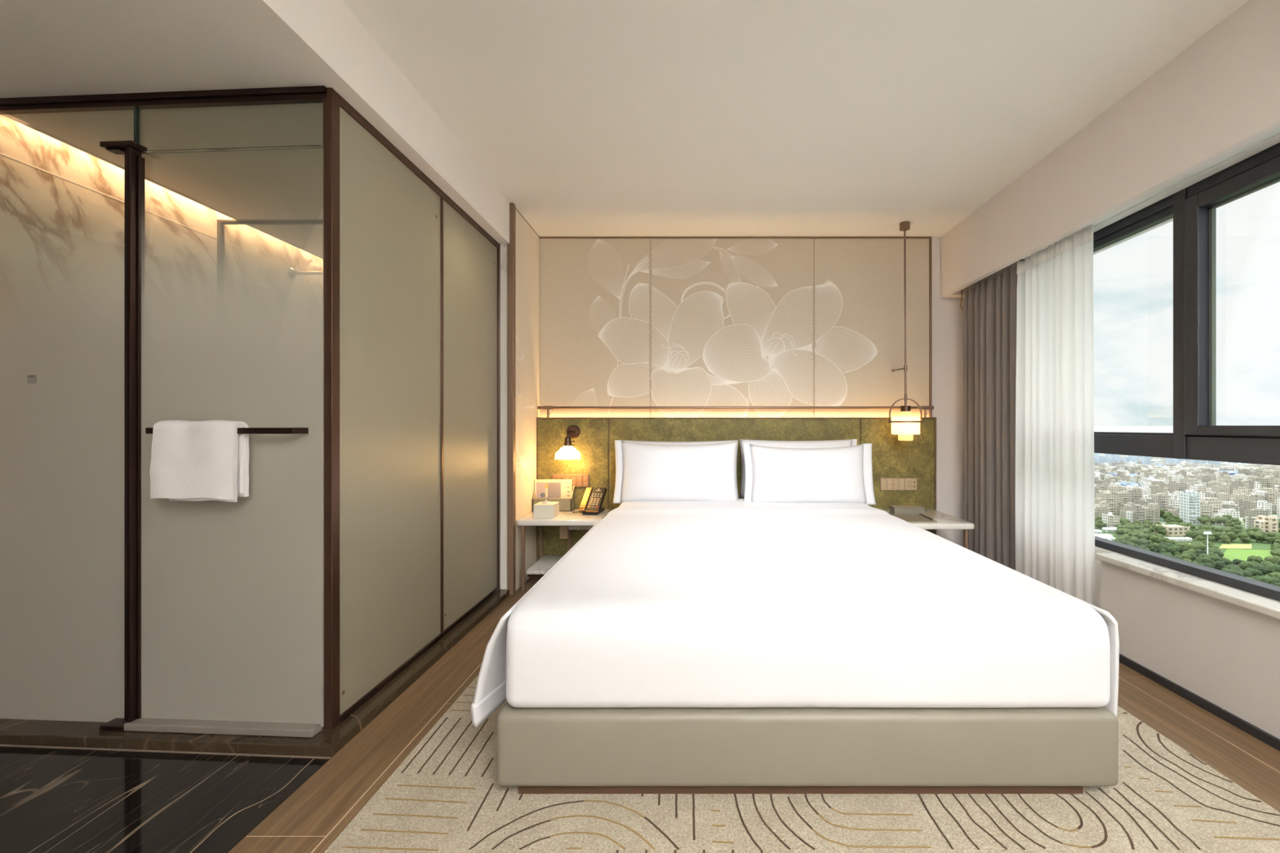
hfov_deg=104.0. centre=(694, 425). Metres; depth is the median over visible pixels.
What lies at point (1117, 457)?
tower
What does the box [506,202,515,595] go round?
trim
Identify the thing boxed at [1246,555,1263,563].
tree
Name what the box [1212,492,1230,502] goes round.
apartment building
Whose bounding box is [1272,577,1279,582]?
tree
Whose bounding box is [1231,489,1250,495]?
apartment building
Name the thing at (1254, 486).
apartment building
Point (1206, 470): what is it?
apartment building
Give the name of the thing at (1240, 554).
field
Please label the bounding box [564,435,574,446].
socket
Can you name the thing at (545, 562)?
shelf
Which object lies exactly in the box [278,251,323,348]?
wall
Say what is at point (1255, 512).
apartment building
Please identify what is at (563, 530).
wall socket
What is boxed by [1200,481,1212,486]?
apartment building
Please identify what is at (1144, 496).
apartment building
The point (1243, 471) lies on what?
apartment building
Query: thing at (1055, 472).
sheer curtain
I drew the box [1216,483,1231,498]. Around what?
apartment building
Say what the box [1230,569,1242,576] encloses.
tree
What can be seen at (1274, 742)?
baseboard
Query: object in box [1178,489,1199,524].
apartment building
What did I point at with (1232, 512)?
apartment building
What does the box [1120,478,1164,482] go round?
industrial hall
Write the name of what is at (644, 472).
pillow
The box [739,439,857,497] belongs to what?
pillow
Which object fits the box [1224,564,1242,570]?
tree
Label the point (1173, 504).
apartment building
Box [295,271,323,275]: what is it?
shower rod
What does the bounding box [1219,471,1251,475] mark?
industrial hall
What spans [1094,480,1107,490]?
apartment building
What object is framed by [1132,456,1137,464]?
tower
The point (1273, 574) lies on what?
tree
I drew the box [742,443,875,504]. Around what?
pillow
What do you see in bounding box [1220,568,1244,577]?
tree
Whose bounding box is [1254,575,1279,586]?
tree
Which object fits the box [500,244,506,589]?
wall
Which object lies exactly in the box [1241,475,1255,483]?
apartment building
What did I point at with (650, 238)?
trim
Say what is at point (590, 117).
ceiling
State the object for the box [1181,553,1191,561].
tree
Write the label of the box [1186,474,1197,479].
apartment building
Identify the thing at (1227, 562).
tree
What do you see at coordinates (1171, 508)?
apartment building
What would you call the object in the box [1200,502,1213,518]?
apartment building
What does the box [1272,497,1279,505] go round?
apartment building
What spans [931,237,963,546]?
wall
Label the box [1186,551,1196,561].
tree
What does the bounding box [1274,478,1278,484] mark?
apartment building
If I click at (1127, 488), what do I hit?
apartment building
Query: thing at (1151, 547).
tree
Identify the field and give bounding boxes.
[1219,544,1251,549]
[1222,548,1272,560]
[1222,556,1234,561]
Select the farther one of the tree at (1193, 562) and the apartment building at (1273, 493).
the apartment building at (1273, 493)
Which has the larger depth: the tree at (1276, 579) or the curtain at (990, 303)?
the tree at (1276, 579)
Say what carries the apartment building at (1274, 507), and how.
on the ground
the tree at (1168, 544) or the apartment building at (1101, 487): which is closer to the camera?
the tree at (1168, 544)
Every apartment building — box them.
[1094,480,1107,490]
[1094,485,1105,492]
[1094,490,1106,497]
[1094,491,1118,515]
[1094,501,1109,508]
[1094,506,1109,519]
[1095,468,1105,471]
[1096,473,1105,479]
[1100,471,1111,473]
[1101,478,1115,484]
[1102,512,1119,527]
[1104,474,1115,479]
[1106,485,1124,493]
[1107,482,1120,488]
[1109,476,1120,481]
[1111,466,1120,473]
[1111,490,1131,504]
[1117,470,1128,478]
[1118,466,1128,471]
[1118,497,1123,504]
[1118,502,1133,515]
[1119,505,1132,518]
[1121,475,1136,482]
[1123,484,1139,488]
[1125,486,1133,493]
[1125,504,1144,523]
[1128,488,1142,503]
[1130,466,1142,473]
[1134,498,1154,506]
[1137,470,1147,478]
[1137,477,1151,482]
[1137,482,1153,486]
[1137,486,1151,494]
[1142,494,1151,500]
[1142,506,1154,524]
[1143,502,1159,521]
[1146,468,1158,473]
[1148,474,1160,479]
[1149,480,1164,488]
[1149,485,1164,494]
[1151,493,1168,510]
[1152,466,1163,471]
[1154,472,1167,477]
[1154,524,1190,536]
[1155,477,1168,483]
[1155,491,1172,495]
[1163,509,1178,519]
[1164,471,1173,476]
[1167,493,1174,500]
[1168,467,1180,471]
[1168,475,1183,483]
[1168,480,1186,493]
[1168,498,1178,506]
[1168,506,1178,511]
[1170,473,1184,476]
[1171,491,1182,499]
[1174,470,1186,475]
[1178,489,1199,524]
[1179,478,1200,484]
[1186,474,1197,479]
[1186,482,1199,489]
[1189,484,1206,493]
[1191,471,1204,475]
[1194,491,1214,498]
[1197,474,1210,482]
[1198,472,1210,476]
[1199,466,1210,470]
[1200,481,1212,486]
[1200,497,1222,518]
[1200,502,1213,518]
[1201,468,1213,474]
[1205,482,1220,488]
[1209,473,1216,481]
[1210,484,1228,493]
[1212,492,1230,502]
[1213,471,1228,479]
[1213,479,1226,483]
[1213,508,1239,520]
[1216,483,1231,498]
[1217,475,1231,480]
[1222,501,1237,506]
[1222,503,1238,511]
[1229,493,1245,506]
[1230,480,1244,488]
[1231,474,1245,480]
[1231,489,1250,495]
[1233,487,1250,491]
[1238,468,1250,475]
[1239,500,1257,518]
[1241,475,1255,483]
[1242,493,1263,502]
[1243,483,1248,488]
[1244,493,1263,502]
[1244,508,1269,518]
[1244,516,1255,528]
[1248,481,1266,492]
[1250,490,1269,502]
[1251,500,1272,515]
[1253,472,1265,476]
[1253,515,1278,533]
[1255,476,1274,488]
[1257,488,1278,502]
[1260,473,1273,478]
[1271,471,1279,475]
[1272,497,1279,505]
[1272,504,1276,514]
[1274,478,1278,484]
[1274,484,1279,488]
[1276,497,1279,518]
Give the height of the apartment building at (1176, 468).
25.434 m
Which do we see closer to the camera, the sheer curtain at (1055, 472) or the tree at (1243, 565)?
the sheer curtain at (1055, 472)
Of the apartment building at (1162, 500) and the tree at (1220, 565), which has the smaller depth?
the tree at (1220, 565)
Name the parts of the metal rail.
rod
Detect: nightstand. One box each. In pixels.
[516,509,610,591]
[880,509,974,549]
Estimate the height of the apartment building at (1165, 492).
17.387 m
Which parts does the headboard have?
upholstered panel, upholstered panel, upholstered panel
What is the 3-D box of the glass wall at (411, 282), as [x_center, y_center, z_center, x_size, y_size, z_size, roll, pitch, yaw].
[-1.979,-0.061,2.567,1.468,2.286,1.539,0,0,3]
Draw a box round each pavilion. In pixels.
[1094,529,1102,533]
[1102,527,1111,533]
[1107,536,1115,541]
[1109,527,1116,533]
[1173,537,1182,542]
[1178,537,1186,542]
[1184,537,1192,542]
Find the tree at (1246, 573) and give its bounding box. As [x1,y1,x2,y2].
[1236,569,1252,577]
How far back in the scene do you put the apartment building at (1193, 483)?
823.92 m
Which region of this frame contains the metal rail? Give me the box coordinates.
[537,405,933,417]
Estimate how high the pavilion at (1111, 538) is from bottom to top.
4.868 m
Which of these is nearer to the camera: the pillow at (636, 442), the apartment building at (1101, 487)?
the pillow at (636, 442)
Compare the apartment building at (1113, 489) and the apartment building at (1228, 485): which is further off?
the apartment building at (1228, 485)
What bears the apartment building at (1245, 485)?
on the ground
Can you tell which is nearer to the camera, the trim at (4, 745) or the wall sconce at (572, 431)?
the trim at (4, 745)
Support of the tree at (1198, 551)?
on the ground
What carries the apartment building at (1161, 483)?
on the ground
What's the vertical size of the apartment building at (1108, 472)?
21.564 m
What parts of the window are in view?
sill, sash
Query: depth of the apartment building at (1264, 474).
990.20 m
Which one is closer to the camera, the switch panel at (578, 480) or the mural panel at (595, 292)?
the switch panel at (578, 480)
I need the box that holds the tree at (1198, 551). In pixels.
[1195,548,1203,556]
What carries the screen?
on the floor
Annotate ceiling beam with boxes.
[939,0,1279,297]
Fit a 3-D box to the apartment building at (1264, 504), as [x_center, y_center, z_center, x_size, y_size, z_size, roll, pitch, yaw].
[751.412,109.224,659.546,14.248,21.552,15.364,0,0,-12]
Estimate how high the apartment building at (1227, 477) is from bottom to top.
26.573 m
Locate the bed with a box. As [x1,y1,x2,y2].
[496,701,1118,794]
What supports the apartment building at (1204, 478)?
on the ground
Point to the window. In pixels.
(1196, 434)
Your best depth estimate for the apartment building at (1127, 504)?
649.71 m
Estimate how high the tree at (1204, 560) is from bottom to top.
12.765 m
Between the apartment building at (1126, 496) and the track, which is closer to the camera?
the track
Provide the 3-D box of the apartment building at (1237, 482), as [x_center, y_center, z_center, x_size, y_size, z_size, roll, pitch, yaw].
[930.338,106.510,853.878,13.114,26.980,14.367,0,0,8]
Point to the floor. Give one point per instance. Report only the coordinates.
(52, 800)
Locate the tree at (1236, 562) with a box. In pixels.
[1231,559,1242,566]
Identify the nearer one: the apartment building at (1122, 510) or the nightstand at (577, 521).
the nightstand at (577, 521)
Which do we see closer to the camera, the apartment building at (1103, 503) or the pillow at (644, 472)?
the pillow at (644, 472)
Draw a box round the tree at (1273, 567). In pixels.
[1266,564,1279,573]
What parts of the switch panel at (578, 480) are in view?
socket plate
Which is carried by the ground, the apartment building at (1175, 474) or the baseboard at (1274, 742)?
the apartment building at (1175, 474)
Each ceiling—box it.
[0,0,509,257]
[342,0,1248,237]
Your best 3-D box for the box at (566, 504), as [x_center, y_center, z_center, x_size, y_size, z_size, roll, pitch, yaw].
[-1.056,0.544,3.740,0.290,0.179,0.101,0,0,0]
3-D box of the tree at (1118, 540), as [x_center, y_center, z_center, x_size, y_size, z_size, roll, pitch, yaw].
[419.074,114.823,490.979,8.483,10.353,8.489,0,0,20]
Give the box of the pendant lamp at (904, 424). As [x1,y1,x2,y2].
[888,221,923,440]
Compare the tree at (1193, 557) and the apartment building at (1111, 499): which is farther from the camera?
the apartment building at (1111, 499)
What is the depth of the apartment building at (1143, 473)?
996.99 m
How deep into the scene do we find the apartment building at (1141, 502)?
650.50 m
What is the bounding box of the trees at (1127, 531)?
[1094,508,1279,583]
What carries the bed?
on the carpet
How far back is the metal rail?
3.82 m
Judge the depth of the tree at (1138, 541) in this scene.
479.42 m
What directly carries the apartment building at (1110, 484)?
on the ground
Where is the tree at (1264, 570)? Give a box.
[1251,564,1271,575]
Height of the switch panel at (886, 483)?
0.099 m
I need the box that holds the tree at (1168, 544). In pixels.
[1164,542,1182,552]
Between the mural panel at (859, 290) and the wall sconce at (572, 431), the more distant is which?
the mural panel at (859, 290)
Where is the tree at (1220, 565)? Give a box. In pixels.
[1213,560,1226,570]
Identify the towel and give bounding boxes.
[149,420,248,502]
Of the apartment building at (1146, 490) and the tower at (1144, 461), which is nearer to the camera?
the apartment building at (1146, 490)
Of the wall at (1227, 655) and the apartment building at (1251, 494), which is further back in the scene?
the apartment building at (1251, 494)
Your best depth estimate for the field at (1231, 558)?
450.37 m
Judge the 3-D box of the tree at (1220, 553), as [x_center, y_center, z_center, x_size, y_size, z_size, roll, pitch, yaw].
[460.028,114.525,440.866,11.754,10.949,10.865,0,0,-12]
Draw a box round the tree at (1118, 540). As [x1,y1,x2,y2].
[1114,537,1123,542]
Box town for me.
[1093,453,1279,475]
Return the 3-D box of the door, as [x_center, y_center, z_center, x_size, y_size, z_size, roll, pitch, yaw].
[-1.715,0.035,1.751,0.794,2.090,0.081,0,0,3]
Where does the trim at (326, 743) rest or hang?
on the floor
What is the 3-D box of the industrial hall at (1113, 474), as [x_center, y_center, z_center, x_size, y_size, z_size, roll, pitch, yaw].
[905.556,110.000,1044.167,64.445,20.000,55.000,0,0,0]
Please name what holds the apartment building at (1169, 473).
on the ground
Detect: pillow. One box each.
[613,440,738,503]
[622,440,737,444]
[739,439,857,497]
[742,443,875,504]
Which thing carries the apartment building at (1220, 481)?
on the ground
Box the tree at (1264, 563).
[1259,561,1274,566]
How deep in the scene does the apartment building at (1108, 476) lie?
1003.10 m
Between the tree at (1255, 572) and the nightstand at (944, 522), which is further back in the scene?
the tree at (1255, 572)
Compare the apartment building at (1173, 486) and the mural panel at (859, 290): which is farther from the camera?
the apartment building at (1173, 486)
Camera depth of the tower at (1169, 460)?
1320.48 m
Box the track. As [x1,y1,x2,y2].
[1022,127,1279,258]
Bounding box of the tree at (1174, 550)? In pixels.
[1168,545,1181,555]
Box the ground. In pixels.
[1094,506,1279,575]
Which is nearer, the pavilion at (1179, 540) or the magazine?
the magazine
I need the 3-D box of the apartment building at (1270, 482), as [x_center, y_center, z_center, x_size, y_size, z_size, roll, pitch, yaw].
[960.909,103.152,838.318,16.727,33.696,15.000,0,0,0]
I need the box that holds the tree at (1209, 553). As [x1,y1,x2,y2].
[1208,552,1219,556]
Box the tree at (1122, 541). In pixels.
[1120,539,1135,545]
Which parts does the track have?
rail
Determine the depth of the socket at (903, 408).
3.59 m
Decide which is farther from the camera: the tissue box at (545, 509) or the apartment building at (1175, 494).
the apartment building at (1175, 494)
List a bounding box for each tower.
[1100,456,1106,463]
[1106,455,1112,463]
[1115,455,1119,462]
[1125,456,1130,462]
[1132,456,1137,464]
[1142,459,1146,464]
[1144,456,1151,465]
[1167,457,1172,463]
[1174,458,1178,464]
[1213,461,1218,465]
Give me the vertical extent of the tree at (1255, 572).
9.704 m
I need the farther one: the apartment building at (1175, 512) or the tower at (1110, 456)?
the tower at (1110, 456)
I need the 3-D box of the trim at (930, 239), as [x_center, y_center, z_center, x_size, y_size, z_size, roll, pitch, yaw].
[1.839,-0.722,3.882,0.014,1.476,0.024,0,0,0]
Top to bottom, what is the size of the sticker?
0.032 m
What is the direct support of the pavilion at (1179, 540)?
on the ground
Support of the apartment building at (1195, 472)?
on the ground
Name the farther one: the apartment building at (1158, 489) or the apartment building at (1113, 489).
the apartment building at (1158, 489)
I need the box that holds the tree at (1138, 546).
[1136,545,1146,548]
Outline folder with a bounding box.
[889,514,937,522]
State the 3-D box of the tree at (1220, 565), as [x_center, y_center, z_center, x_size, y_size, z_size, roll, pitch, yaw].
[431.308,115.233,409.804,8.268,9.535,8.274,0,0,2]
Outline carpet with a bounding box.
[324,675,1279,852]
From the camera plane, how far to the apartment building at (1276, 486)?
840.37 m
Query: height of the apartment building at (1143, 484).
23.034 m
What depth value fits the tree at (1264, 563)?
406.43 m
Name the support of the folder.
on the nightstand at (944, 522)
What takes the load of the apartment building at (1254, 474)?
on the ground
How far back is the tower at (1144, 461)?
1350.31 m
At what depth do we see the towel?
1.69 m
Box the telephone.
[572,487,606,515]
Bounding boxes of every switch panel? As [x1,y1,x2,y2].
[551,474,589,487]
[880,477,917,490]
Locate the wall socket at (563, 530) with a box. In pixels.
[560,526,567,538]
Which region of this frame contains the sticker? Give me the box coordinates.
[26,374,36,383]
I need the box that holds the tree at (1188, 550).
[1181,549,1196,556]
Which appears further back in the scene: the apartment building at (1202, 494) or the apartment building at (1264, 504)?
the apartment building at (1202, 494)
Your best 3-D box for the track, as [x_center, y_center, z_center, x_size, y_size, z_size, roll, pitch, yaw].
[2.029,-1.021,0.910,0.122,0.018,4.220,0,0,0]
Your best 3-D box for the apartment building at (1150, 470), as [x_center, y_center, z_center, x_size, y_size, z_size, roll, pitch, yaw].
[1015.061,107.620,1105.415,18.151,24.759,14.310,0,0,7]
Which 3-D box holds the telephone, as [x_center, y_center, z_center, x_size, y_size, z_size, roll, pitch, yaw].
[-0.768,0.545,3.647,0.211,0.177,0.214,0,0,9]
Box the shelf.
[526,555,564,574]
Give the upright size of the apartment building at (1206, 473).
26.953 m
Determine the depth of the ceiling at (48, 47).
1.66 m
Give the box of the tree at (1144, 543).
[1139,539,1150,547]
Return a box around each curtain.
[963,259,1021,570]
[1015,224,1094,605]
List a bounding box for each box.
[532,485,574,511]
[533,499,559,518]
[888,505,924,515]
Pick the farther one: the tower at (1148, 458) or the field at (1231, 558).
the tower at (1148, 458)
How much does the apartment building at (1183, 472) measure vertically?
26.637 m
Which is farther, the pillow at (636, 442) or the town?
the town
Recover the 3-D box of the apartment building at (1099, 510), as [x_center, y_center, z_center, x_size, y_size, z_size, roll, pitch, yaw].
[510.692,110.699,628.462,19.744,18.602,11.069,0,0,-5]
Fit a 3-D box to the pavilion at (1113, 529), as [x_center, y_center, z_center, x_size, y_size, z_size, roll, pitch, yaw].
[473.231,117.392,563.077,9.257,5.215,9.257,0,0,0]
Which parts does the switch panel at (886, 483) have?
socket plate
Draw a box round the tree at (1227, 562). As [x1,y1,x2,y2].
[1222,559,1234,565]
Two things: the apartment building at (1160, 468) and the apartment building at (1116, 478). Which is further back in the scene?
the apartment building at (1160, 468)
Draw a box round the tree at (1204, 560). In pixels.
[1196,556,1215,567]
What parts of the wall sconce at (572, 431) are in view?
light bulb, plate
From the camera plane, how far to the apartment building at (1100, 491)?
727.28 m
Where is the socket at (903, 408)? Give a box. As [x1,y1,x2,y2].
[900,405,911,411]
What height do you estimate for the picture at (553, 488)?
0.145 m
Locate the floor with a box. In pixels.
[0,577,1279,852]
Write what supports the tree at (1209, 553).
on the ground
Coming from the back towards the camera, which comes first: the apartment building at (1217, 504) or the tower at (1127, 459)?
the tower at (1127, 459)
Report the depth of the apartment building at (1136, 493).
705.42 m
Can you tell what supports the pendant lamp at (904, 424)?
hanging from the ceiling at (590, 117)
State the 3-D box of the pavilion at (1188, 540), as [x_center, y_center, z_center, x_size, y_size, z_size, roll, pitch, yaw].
[510.704,117.655,515.493,7.086,4.690,7.086,0,0,0]
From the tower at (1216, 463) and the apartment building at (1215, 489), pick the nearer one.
the apartment building at (1215, 489)
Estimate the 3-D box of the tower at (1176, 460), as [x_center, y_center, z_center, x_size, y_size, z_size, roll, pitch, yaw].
[1332.091,99.504,1376.260,7.065,40.991,8.832,0,0,-12]
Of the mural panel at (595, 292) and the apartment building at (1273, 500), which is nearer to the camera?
the mural panel at (595, 292)
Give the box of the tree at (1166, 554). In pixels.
[1161,553,1173,556]
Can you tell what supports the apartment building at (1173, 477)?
on the ground
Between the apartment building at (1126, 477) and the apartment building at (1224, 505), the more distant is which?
the apartment building at (1126, 477)
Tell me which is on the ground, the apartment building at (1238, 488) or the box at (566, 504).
the apartment building at (1238, 488)
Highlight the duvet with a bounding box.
[471,498,1119,727]
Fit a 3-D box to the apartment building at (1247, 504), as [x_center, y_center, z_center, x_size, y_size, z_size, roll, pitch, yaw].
[722.580,108.423,650.426,12.580,23.155,12.248,0,0,12]
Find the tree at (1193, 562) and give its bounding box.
[1191,560,1205,566]
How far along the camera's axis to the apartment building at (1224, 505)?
643.71 m
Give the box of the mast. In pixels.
[1203,531,1211,554]
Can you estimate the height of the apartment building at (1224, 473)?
25.553 m
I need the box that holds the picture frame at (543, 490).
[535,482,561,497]
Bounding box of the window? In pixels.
[1093,142,1279,619]
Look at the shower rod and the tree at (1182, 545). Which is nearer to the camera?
the shower rod
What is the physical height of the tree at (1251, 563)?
9.089 m
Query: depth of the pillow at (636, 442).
3.67 m
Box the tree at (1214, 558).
[1210,555,1223,562]
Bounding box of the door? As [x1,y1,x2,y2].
[98,140,324,737]
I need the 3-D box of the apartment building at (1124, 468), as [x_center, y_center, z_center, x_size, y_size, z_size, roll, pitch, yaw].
[940.431,105.105,1092.613,18.288,29.791,11.457,0,0,-12]
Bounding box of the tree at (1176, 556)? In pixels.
[1172,554,1184,560]
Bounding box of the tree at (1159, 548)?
[1153,544,1170,552]
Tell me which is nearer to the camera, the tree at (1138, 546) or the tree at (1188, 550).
the tree at (1188, 550)
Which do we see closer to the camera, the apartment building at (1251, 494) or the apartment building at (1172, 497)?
the apartment building at (1251, 494)
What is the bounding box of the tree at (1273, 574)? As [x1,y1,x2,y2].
[1270,572,1279,578]
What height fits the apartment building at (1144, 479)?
27.905 m
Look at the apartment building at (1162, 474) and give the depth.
988.99 m
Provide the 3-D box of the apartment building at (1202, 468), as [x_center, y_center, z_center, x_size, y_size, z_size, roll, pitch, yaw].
[1150.768,105.853,1123.406,15.117,28.293,12.808,0,0,1]
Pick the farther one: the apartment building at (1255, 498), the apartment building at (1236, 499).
the apartment building at (1236, 499)
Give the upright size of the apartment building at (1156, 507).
21.736 m
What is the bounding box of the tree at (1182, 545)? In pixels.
[1175,542,1187,553]
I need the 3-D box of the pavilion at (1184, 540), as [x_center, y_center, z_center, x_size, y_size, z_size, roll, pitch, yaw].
[505.352,117.655,515.493,7.086,4.690,7.086,0,0,0]
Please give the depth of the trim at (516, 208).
3.60 m
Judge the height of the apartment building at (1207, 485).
22.278 m
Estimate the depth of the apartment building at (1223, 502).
666.66 m
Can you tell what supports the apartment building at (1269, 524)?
on the ground
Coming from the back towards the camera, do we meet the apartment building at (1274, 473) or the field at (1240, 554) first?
the apartment building at (1274, 473)
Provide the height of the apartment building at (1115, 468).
27.175 m
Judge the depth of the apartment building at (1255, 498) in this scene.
680.89 m
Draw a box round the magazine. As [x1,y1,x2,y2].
[534,479,572,497]
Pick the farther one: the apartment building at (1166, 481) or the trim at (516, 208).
the apartment building at (1166, 481)
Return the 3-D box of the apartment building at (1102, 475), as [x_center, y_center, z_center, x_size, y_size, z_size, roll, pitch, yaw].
[844.610,109.333,1033.962,17.006,21.333,13.575,0,0,12]
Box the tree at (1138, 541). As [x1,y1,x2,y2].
[1135,539,1142,545]
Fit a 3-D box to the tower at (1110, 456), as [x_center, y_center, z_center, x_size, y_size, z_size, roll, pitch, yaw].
[1128.723,100.145,1352.752,9.879,39.711,7.898,0,0,4]
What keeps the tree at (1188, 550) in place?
on the ground
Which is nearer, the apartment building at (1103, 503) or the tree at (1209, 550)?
the tree at (1209, 550)
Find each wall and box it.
[0,85,500,729]
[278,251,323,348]
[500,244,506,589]
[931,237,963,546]
[1094,552,1279,739]
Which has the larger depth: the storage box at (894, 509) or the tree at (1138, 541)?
the tree at (1138, 541)
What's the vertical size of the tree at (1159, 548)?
13.799 m
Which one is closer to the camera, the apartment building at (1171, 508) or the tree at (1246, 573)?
the tree at (1246, 573)
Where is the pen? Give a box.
[919,513,933,519]
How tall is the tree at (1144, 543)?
12.447 m
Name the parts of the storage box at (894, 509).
lid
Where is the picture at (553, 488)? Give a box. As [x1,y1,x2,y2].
[547,482,560,497]
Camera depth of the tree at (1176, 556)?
412.93 m
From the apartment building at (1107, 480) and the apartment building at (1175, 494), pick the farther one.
the apartment building at (1107, 480)
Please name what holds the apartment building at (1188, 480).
on the ground
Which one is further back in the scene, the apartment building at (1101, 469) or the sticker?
the apartment building at (1101, 469)
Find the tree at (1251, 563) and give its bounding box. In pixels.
[1246,560,1260,567]
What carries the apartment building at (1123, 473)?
on the ground
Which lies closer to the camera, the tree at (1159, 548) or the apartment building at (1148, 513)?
the tree at (1159, 548)
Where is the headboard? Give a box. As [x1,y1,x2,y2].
[536,417,936,561]
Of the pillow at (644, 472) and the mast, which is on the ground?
the mast
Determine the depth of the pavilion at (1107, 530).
560.08 m
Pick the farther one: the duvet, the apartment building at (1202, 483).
the apartment building at (1202, 483)
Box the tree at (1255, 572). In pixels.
[1244,568,1262,576]
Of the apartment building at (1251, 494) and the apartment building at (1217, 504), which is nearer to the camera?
the apartment building at (1217, 504)
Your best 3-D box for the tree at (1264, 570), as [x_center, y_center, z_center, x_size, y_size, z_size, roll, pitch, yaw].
[449.438,114.930,394.714,10.630,10.141,11.499,0,0,-24]
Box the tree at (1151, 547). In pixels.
[1146,544,1155,551]
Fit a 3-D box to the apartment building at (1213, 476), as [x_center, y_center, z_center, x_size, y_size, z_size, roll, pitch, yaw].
[1071.993,109.784,1039.469,20.658,20.432,14.473,0,0,5]
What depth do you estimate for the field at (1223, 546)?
493.43 m
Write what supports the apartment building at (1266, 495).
on the ground
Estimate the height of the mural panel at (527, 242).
2.582 m
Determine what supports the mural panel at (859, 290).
attached to the wall at (947, 313)
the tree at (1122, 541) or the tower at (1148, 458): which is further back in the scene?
the tower at (1148, 458)
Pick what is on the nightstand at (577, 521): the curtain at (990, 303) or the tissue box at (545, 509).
the tissue box at (545, 509)
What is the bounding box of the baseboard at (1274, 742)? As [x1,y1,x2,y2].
[1119,653,1279,751]
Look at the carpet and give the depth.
1.41 m
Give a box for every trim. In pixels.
[0,589,509,757]
[0,744,330,759]
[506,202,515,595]
[515,208,539,237]
[539,236,932,239]
[649,238,650,417]
[928,238,932,417]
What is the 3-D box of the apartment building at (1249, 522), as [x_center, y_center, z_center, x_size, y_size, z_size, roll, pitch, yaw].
[650.363,112.277,575.912,11.440,15.445,14.000,0,0,0]
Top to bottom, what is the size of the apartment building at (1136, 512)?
26.076 m
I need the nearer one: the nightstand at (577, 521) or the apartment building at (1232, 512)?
the nightstand at (577, 521)
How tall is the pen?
0.011 m
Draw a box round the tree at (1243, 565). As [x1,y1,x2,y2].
[1238,560,1251,569]
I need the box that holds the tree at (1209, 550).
[1204,549,1215,554]
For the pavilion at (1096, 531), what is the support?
on the ground
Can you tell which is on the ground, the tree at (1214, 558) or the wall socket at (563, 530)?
the tree at (1214, 558)
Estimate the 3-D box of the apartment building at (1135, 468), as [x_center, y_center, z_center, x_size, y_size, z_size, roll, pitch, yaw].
[988.027,105.370,1112.485,13.350,29.261,13.874,0,0,-8]
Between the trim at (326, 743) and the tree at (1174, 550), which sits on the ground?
the tree at (1174, 550)
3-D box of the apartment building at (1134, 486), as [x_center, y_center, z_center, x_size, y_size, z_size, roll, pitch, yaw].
[717.827,108.143,818.319,20.396,23.714,14.416,0,0,-11]
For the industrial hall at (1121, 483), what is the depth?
873.85 m
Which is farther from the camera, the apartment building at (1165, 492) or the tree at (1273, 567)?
the apartment building at (1165, 492)
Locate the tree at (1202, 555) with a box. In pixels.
[1198,553,1212,557]
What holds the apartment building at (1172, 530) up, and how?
on the ground
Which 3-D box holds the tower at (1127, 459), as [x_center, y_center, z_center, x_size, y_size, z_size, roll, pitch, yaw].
[1180.612,101.807,1355.228,9.037,36.387,8.337,0,0,18]
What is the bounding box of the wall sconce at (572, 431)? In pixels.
[564,425,580,456]
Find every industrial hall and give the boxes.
[1106,473,1148,478]
[1115,482,1141,486]
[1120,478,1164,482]
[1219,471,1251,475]
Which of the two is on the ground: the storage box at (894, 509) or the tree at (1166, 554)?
the tree at (1166, 554)
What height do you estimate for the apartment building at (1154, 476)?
26.866 m
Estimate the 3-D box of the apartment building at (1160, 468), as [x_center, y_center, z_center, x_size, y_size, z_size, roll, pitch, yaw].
[1052.477,106.358,1131.592,17.049,27.284,11.510,0,0,14]
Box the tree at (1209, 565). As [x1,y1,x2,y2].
[1204,562,1214,568]
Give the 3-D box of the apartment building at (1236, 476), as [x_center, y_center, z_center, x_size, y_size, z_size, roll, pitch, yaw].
[1034.566,105.592,945.458,12.762,28.817,16.011,0,0,-12]
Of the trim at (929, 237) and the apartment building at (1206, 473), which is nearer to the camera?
the trim at (929, 237)
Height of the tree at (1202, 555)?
11.208 m
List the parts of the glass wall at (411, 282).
fixed pane, rail, transom pane, corner post, satin pane, rail, rail, satin pane, post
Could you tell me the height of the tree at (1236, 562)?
6.913 m
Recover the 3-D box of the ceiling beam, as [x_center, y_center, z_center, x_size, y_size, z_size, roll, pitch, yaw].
[2.160,-1.238,0.647,0.480,0.472,6.494,0,0,0]
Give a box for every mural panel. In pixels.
[515,209,540,591]
[540,238,649,417]
[650,238,813,417]
[813,238,928,417]
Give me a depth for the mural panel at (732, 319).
3.88 m
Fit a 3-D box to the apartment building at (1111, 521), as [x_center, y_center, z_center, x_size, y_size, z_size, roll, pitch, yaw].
[486.283,110.869,581.369,9.248,18.263,15.000,0,0,0]
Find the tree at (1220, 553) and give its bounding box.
[1203,548,1223,557]

